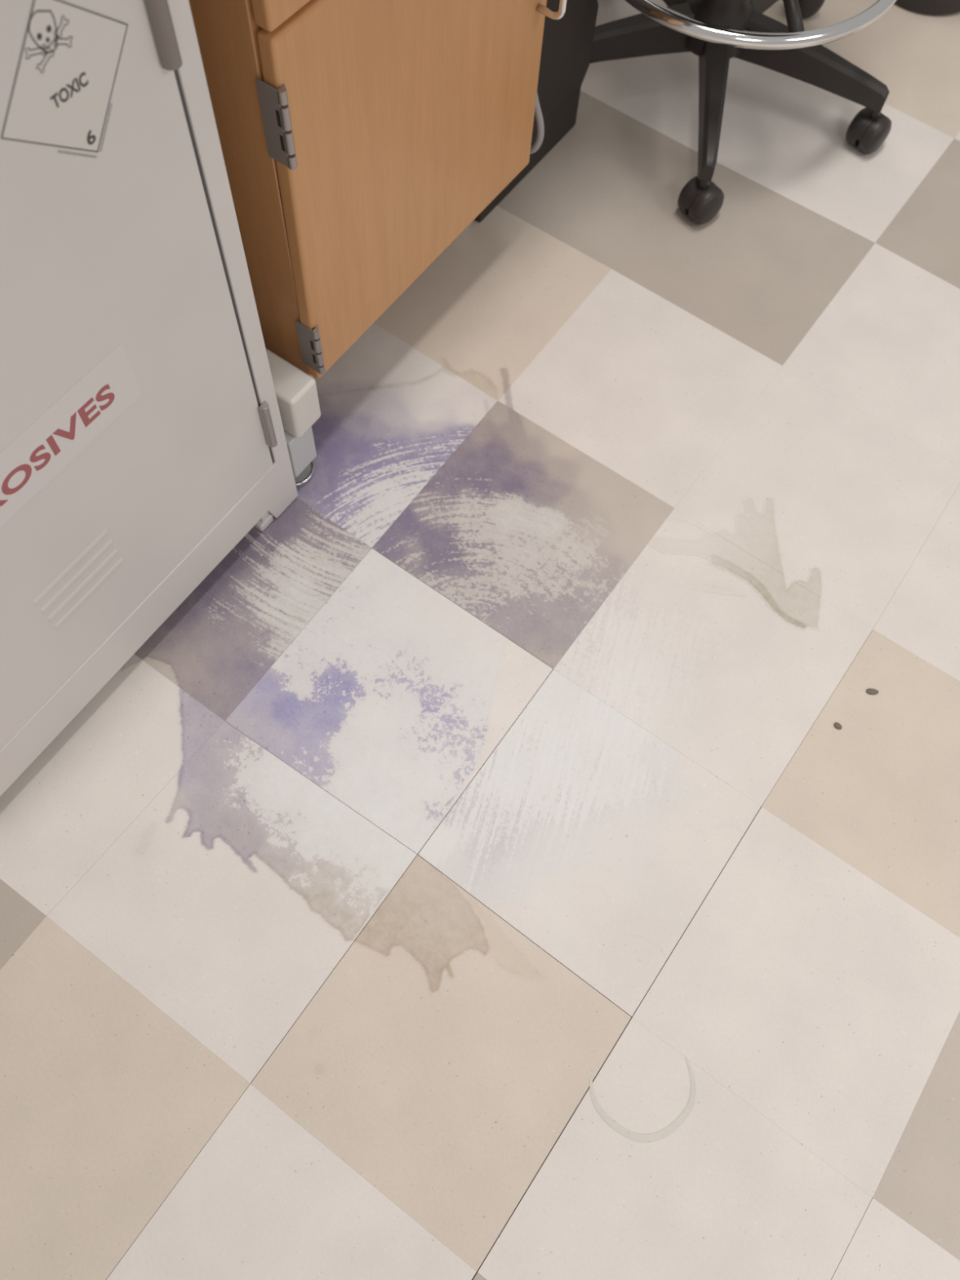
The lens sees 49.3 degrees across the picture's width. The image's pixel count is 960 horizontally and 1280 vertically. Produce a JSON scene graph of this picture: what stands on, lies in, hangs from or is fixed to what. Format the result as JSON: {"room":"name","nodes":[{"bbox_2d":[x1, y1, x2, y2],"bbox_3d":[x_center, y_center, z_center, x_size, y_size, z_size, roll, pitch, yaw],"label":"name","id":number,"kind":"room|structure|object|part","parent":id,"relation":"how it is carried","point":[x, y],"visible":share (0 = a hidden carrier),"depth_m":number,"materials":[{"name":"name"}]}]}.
{"room":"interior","nodes":[
{"label":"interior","id":0,"kind":"room"},
{"bbox_2d":[0,0,959,1279],"bbox_3d":[0.669,-0.119,1.488,3.100,0.060,4.600,34,69,12],"label":"floor","id":1,"kind":"structure","parent":0,"point":[165,1114],"depth_m":1.23,"materials":[{"name":"beige tile"}]},
{"bbox_2d":[0,0,297,795],"bbox_3d":[-0.635,-0.297,1.003,0.577,0.860,0.612,34,69,12],"label":"base cabinet","id":2,"kind":"object","parent":1,"relation":"on","point":[142,435],"visible":1,"depth_m":0.97,"materials":[{"name":"white metal"}]},
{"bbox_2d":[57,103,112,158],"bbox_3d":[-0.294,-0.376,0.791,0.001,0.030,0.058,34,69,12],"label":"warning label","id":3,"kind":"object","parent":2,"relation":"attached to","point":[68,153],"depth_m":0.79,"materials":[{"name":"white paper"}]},
{"bbox_2d":[265,347,320,486],"bbox_3d":[-0.271,-0.291,1.381,0.115,0.194,0.066,34,69,12],"label":"block","id":4,"kind":"object","parent":1,"relation":"on","point":[296,393],"visible":0.54,"depth_m":1.31,"materials":[{"name":"white plastic"}]},
{"bbox_3d":[-0.275,-0.280,1.396,0.104,0.080,0.045,34,69,12],"label":"post","id":5,"kind":"part","parent":4,"relation":"part of","materials":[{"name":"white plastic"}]},
{"bbox_2d":[188,0,567,378],"bbox_3d":[-0.284,-0.770,1.224,0.644,0.865,0.483,34,69,12],"label":"base cabinet","id":6,"kind":"object","parent":1,"relation":"on","point":[359,140],"visible":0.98,"depth_m":1.16,"materials":[{"name":"brown wood"}]},
{"bbox_3d":[-0.047,-0.750,0.885,0.020,0.236,0.474,34,69,12],"label":"drawer","id":7,"kind":"part","parent":6,"relation":"part of","materials":[{"name":"brown wood"}]},
{"bbox_2d":[529,93,544,154],"bbox_3d":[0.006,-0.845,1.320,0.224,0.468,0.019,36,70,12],"label":"handle","id":8,"kind":"object","parent":6,"relation":"attached to","point":[535,146],"visible":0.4,"depth_m":1.46,"materials":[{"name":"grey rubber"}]},
{"bbox_3d":[0.087,-0.775,1.215,0.040,0.109,0.009,34,69,12],"label":"handle","id":9,"kind":"part","parent":6,"relation":"part of","materials":[{"name":"silver metal"}]},
{"bbox_2d":[118,323,793,1079],"bbox_3d":[-0.081,0.031,1.354,0.914,0.001,0.920,34,69,12],"label":"spill stain","id":10,"kind":"object","parent":1,"relation":"on","point":[384,700],"visible":0.93,"depth_m":1.34,"materials":[{"name":"liquid"}]},
{"bbox_2d":[474,0,598,222],"bbox_3d":[-0.427,-0.637,1.141,0.710,0.898,1.490,34,69,12],"label":"lab bench","id":11,"kind":"object","parent":1,"relation":"on","point":[567,41],"visible":0.53,"depth_m":1.61,"materials":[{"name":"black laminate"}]},
{"bbox_2d":[589,1056,696,1142],"bbox_3d":[0.182,0.497,1.162,0.110,0.001,0.110,34,69,12],"label":"ring mark","id":12,"kind":"object","parent":1,"relation":"on","point":[655,1136],"visible":1,"depth_m":1.15,"materials":[{"name":"beige liquid"}]},
{"bbox_2d":[648,495,823,631],"bbox_3d":[0.376,-0.116,1.440,0.255,0.001,0.200,34,69,12],"label":"smear","id":13,"kind":"object","parent":1,"relation":"on","point":[756,534],"visible":1,"depth_m":1.44,"materials":[{"name":"beige liquid"}]},
{"bbox_2d":[589,0,896,224],"bbox_3d":[0.410,-1.095,1.502,0.620,0.676,0.609,34,69,12],"label":"stool","id":14,"kind":"object","parent":1,"relation":"on","point":[717,32],"visible":0.83,"depth_m":1.65,"materials":[{"name":"black plastic"}]},
{"bbox_3d":[0.219,-0.964,1.675,0.262,0.078,0.042,-10,67,-7],"label":"leg","id":15,"kind":"part","parent":14,"relation":"part of","materials":[{"name":"black plastic"}]},
{"bbox_3d":[0.300,-1.125,1.749,0.042,0.078,0.262,-27,70,-13],"label":"leg","id":16,"kind":"part","parent":14,"relation":"part of","materials":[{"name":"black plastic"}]},
{"bbox_3d":[0.362,-0.841,1.627,0.042,0.078,0.262,7,66,0],"label":"leg","id":17,"kind":"part","parent":14,"relation":"part of","materials":[{"name":"black plastic"}]},
{"bbox_3d":[0.493,-1.102,1.748,0.042,0.078,0.262,41,71,14],"label":"leg","id":18,"kind":"part","parent":14,"relation":"part of","materials":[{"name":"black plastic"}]},
{"bbox_3d":[0.532,-0.926,1.672,0.262,0.078,0.042,24,67,8],"label":"leg","id":19,"kind":"part","parent":14,"relation":"part of","materials":[{"name":"black plastic"}]},
{"bbox_2d":[834,722,842,728],"bbox_3d":[0.459,0.110,1.343,0.011,0.004,0.008,34,69,12],"label":"crumb","id":20,"kind":"object","parent":1,"relation":"on","point":[837,725],"visible":1,"depth_m":1.34,"materials":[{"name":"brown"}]},
{"bbox_2d":[866,688,878,694],"bbox_3d":[0.511,0.067,1.364,0.016,0.003,0.008,4,66,-1],"label":"crumb","id":21,"kind":"object","parent":1,"relation":"on","point":[872,691],"visible":1,"depth_m":1.36,"materials":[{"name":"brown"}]},
{"bbox_2d":[895,0,959,14],"bbox_3d":[0.837,-1.291,1.810,0.278,0.306,0.278,34,69,12],"label":"waste bin","id":22,"kind":"object","parent":1,"relation":"on","point":[928,6],"visible":0.98,"depth_m":1.89,"materials":[{"name":"black plastic"}]}
]}

